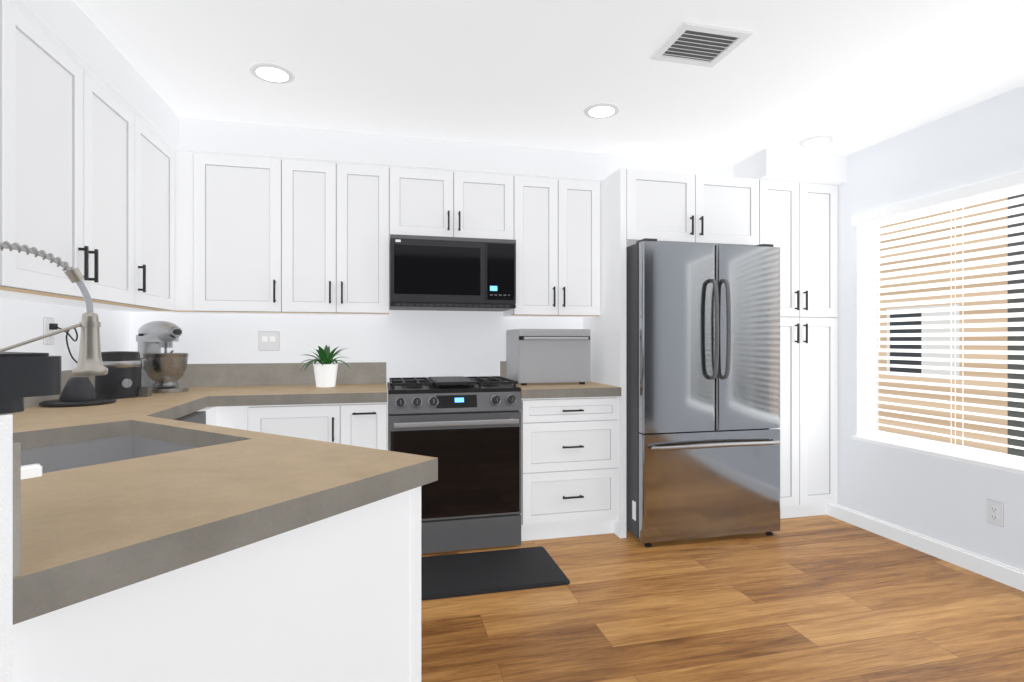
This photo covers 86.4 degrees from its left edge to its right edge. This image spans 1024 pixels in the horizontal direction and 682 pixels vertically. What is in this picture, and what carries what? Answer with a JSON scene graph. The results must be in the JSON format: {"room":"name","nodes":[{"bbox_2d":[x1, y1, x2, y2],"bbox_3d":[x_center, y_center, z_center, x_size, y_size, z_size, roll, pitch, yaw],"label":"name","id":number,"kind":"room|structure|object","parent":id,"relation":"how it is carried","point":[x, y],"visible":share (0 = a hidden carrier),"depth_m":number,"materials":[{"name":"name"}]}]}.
{"room":"kitchen","nodes":[
{"label":"kitchen","id":0,"kind":"room"},
{"bbox_2d":[0,413,12,681],"bbox_3d":[-1.289,0.643,0.989,1.568,1.114,0.140,0,0,32],"label":"wall","id":1,"kind":"structure","parent":0,"point":[6,420],"depth_m":0.63,"materials":[{"name":"white paint"}]},
{"bbox_2d":[0,352,60,413],"bbox_3d":[-0.750,0.050,0.684,0.326,0.070,0.200,0,0,32],"label":"tray","id":2,"kind":"object","parent":1,"relation":"on","point":[22,374],"visible":1,"depth_m":0.65,"materials":[{"name":"black plastic"}]},
{"bbox_2d":[13,361,505,577],"bbox_3d":[-0.547,0.200,2.161,2.874,0.159,2.938,0,0,-13],"label":"backsplash","id":3,"kind":"structure","parent":1,"relation":"attached to","point":[238,374],"depth_m":3.38,"materials":[{"name":"stone"}]},
{"bbox_2d":[0,299,128,370],"bbox_3d":[-1.757,-0.015,0.815,0.100,2.430,5.000,0,0,-13],"label":"wall","id":4,"kind":"structure","parent":0,"point":[20,321],"depth_m":2.53,"materials":[{"name":"white paint"}]},
{"bbox_2d":[43,317,61,344],"bbox_3d":[-2.085,-0.044,2.447,0.049,0.120,0.089,0,0,4],"label":"outlet","id":5,"kind":"object","parent":4,"relation":"attached to","point":[49,325],"depth_m":2.46,"materials":[{"name":"white plastic"}]},
{"bbox_2d":[65,328,77,362],"bbox_3d":[-2.079,0.021,2.544,0.049,0.160,0.064,0,0,4],"label":"power cord","id":6,"kind":"object","parent":5,"relation":"attached to","point":[67,332],"depth_m":2.55,"materials":[{"name":"black"}]},
{"bbox_2d":[129,310,582,450],"bbox_3d":[-0.115,-0.015,3.828,4.690,2.430,0.100,0,0,-13],"label":"wall","id":7,"kind":"structure","parent":0,"point":[411,343],"depth_m":3.59,"materials":[{"name":"white paint"}]},
{"bbox_2d":[258,331,279,350],"bbox_3d":[-1.531,0.000,3.432,0.123,0.122,0.011,0,0,-13],"label":"light switch","id":8,"kind":"object","parent":7,"relation":"attached to","point":[267,340],"visible":1,"depth_m":3.43,"materials":[{"name":"white plastic"}]},
{"bbox_2d":[0,0,599,317],"bbox_3d":[-0.685,-0.609,2.744,2.874,0.886,1.740,0,0,-13],"label":"upper cabinet","id":9,"kind":"object","parent":7,"relation":"attached to","point":[148,225],"visible":0.95,"depth_m":3.07,"materials":[{"name":"white wood"}]},
{"bbox_2d":[389,234,515,310],"bbox_3d":[-0.393,-0.418,3.504,0.766,0.427,0.398,0,0,-13],"label":"microwave","id":10,"kind":"object","parent":9,"relation":"attached to","point":[428,273],"visible":1,"depth_m":3.32,"materials":[{"name":"grey"}]},
{"bbox_2d":[10,0,846,184],"bbox_3d":[0.113,-1.142,2.828,4.470,0.176,1.950,0,0,-13],"label":"ceiling soffit","id":11,"kind":"structure","parent":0,"point":[63,21],"depth_m":3.21,"materials":[{"name":"white paint"}]},
{"bbox_2d":[73,0,1023,164],"bbox_3d":[0.476,-1.270,1.347,4.690,0.080,5.200,0,0,-13],"label":"ceiling","id":12,"kind":"structure","parent":0,"point":[862,74],"depth_m":2.44,"materials":[{"name":"white paint"}]},
{"bbox_2d":[249,63,294,83],"bbox_3d":[-1.100,-1.226,2.503,0.194,0.006,0.194,0,0,-13],"label":"recessed light","id":13,"kind":"object","parent":12,"relation":"in","point":[268,72],"visible":1,"depth_m":2.50,"materials":[{"name":"grey plastic"}]},
{"bbox_2d":[583,103,619,118],"bbox_3d":[0.479,-1.226,2.910,0.194,0.006,0.194,0,0,-13],"label":"recessed light","id":14,"kind":"object","parent":12,"relation":"in","point":[600,110],"visible":1,"depth_m":2.90,"materials":[{"name":"grey plastic"}]},
{"bbox_2d":[651,21,751,66],"bbox_3d":[0.777,-1.222,2.262,0.300,0.013,0.270,0,0,-13],"label":"ceiling vent","id":15,"kind":"object","parent":12,"relation":"in","point":[696,44],"visible":1,"depth_m":2.25,"materials":[{"name":"white metal"}]},
{"bbox_2d":[799,135,834,146],"bbox_3d":[1.873,-1.226,3.356,0.194,0.006,0.194,0,0,-13],"label":"recessed light","id":16,"kind":"object","parent":12,"relation":"in","point":[816,141],"visible":1,"depth_m":3.35,"materials":[{"name":"grey plastic"}]},
{"bbox_2d":[421,515,1023,681],"bbox_3d":[0.476,1.230,1.347,4.690,0.060,5.200,0,0,-13],"label":"floor","id":17,"kind":"structure","parent":0,"point":[820,598],"depth_m":2.38,"materials":[{"name":"brown wood"}]},
{"bbox_2d":[174,411,205,423],"bbox_3d":[-1.694,0.769,2.274,0.690,0.862,0.590,0,0,-13],"label":"dishwasher","id":18,"kind":"object","parent":17,"relation":"on","point":[198,416],"visible":0.04,"depth_m":2.51,"materials":[{"name":"grey metal"}]},
{"bbox_2d":[13,396,618,681],"bbox_3d":[-0.550,0.768,2.174,2.874,0.864,2.912,0,0,-13],"label":"base cabinet","id":19,"kind":"object","parent":17,"relation":"on","point":[336,598],"visible":0.7,"depth_m":1.07,"materials":[{"name":"white wood"}]},
{"bbox_2d":[7,381,620,624],"bbox_3d":[-0.547,0.307,2.161,2.874,0.054,2.939,0,0,-13],"label":"countertop","id":20,"kind":"structure","parent":19,"relation":"on","point":[88,532],"depth_m":1.08,"materials":[{"name":"stone"}]},
{"bbox_2d":[21,464,41,479],"bbox_3d":[-0.990,0.267,1.115,0.024,0.024,0.042,0,0,32],"label":"sponge","id":21,"kind":"object","parent":20,"relation":"on","point":[32,470],"visible":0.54,"depth_m":1.11,"materials":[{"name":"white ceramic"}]},
{"bbox_2d":[0,241,107,375],"bbox_3d":[-1.225,0.017,1.343,0.121,0.523,0.392,0,0,23],"label":"faucet","id":22,"kind":"object","parent":20,"relation":"on","point":[90,363],"visible":1,"depth_m":1.46,"materials":[{"name":"silver metal"}]},
{"bbox_2d":[39,377,115,406],"bbox_3d":[-1.923,0.219,2.420,0.270,0.120,0.270,0,0,-13],"label":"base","id":23,"kind":"object","parent":20,"relation":"on","point":[78,391],"visible":1,"depth_m":2.38,"materials":[{"name":"black"}]},
{"bbox_2d":[21,435,197,472],"bbox_3d":[-1.178,0.431,1.535,0.751,0.192,0.536,0,0,32],"label":"sink basin","id":24,"kind":"object","parent":20,"relation":"in","point":[52,458],"visible":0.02,"depth_m":1.83,"materials":[{"name":"silver metal"}]},
{"bbox_2d":[95,351,151,398],"bbox_3d":[-1.942,0.165,2.706,0.224,0.228,0.193,0,0,16],"label":"slow cooker","id":25,"kind":"object","parent":20,"relation":"on","point":[122,379],"visible":0.82,"depth_m":2.64,"materials":[{"name":"black plastic"}]},
{"bbox_2d":[136,321,188,392],"bbox_3d":[-1.969,0.083,3.050,0.310,0.392,0.314,0,0,-13],"label":"stand mixer","id":26,"kind":"object","parent":20,"relation":"on","point":[161,371],"visible":0.9,"depth_m":2.97,"materials":[{"name":"silver metal"}]},
{"bbox_2d":[300,345,350,386],"bbox_3d":[-1.143,0.151,3.315,0.318,0.256,0.331,0,0,-13],"label":"potted plant","id":27,"kind":"object","parent":20,"relation":"on","point":[325,371],"visible":1,"depth_m":3.28,"materials":[{"name":"green plant"}]},
{"bbox_2d":[506,329,589,384],"bbox_3d":[0.238,0.102,3.598,0.480,0.355,0.380,0,0,-13],"label":"bread box","id":28,"kind":"object","parent":20,"relation":"on","point":[532,355],"visible":0.94,"depth_m":3.45,"materials":[{"name":"silver metal"}]},
{"bbox_2d":[387,376,521,553],"bbox_3d":[-0.377,0.717,3.357,0.756,0.966,0.671,0,0,-13],"label":"stove","id":29,"kind":"object","parent":17,"relation":"on","point":[472,425],"visible":0.94,"depth_m":3.10,"materials":[{"name":"grey metal"}]},
{"bbox_2d":[421,546,569,599],"bbox_3d":[-0.123,1.193,2.837,0.735,0.013,0.487,0,0,-13],"label":"floor mat","id":30,"kind":"object","parent":17,"relation":"on","point":[485,572],"visible":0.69,"depth_m":2.79,"materials":[{"name":"black rubber"}]},
{"bbox_2d":[626,238,780,546],"bbox_3d":[1.128,0.301,3.598,0.932,1.798,0.864,0,0,-13],"label":"refrigerator","id":31,"kind":"object","parent":17,"relation":"on","point":[703,442],"visible":0.89,"depth_m":3.24,"materials":[{"name":"grey metal"}]},
{"bbox_2d":[583,168,837,537],"bbox_3d":[1.362,0.073,3.788,1.590,2.254,0.658,0,0,-13],"label":"tall cabinet","id":32,"kind":"object","parent":17,"relation":"on","point":[800,219],"visible":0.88,"depth_m":3.59,"materials":[{"name":"white wood"}]},
{"bbox_2d":[835,85,1023,570],"bbox_3d":[2.699,-0.015,1.877,0.120,2.430,5.000,0,0,-13],"label":"wall","id":33,"kind":"structure","parent":0,"point":[944,500],"depth_m":3.13,"materials":[{"name":"white paint"}]},
{"bbox_2d":[827,503,1023,590],"bbox_3d":[0.529,1.153,1.082,4.470,0.095,4.460,0,0,-13],"label":"baseboard","id":34,"kind":"structure","parent":33,"relation":"attached to","point":[1013,577],"depth_m":3.03,"materials":[{"name":"white wood"}]},
{"bbox_2d":[851,170,1023,474],"bbox_3d":[2.513,-0.087,2.588,0.148,1.449,2.010,0,0,-13],"label":"window","id":35,"kind":"structure","parent":33,"relation":"in","point":[1011,186],"depth_m":2.97,"materials":[{"name":"white plastic"}]},
{"bbox_2d":[987,499,1003,526],"bbox_3d":[2.425,0.865,2.740,0.009,0.122,0.077,0,0,-13],"label":"outlet","id":36,"kind":"object","parent":33,"relation":"attached to","point":[995,509],"visible":1,"depth_m":2.73,"materials":[{"name":"white plastic"}]},
{"label":"outside","id":37,"kind":"structure","parent":0,"visible":0},
{"bbox_2d":[877,197,1007,452],"bbox_3d":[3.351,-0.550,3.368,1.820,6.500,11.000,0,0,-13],"label":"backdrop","id":38,"kind":"structure","parent":37,"point":[1003,440],"depth_m":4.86,"materials":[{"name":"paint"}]}
]}

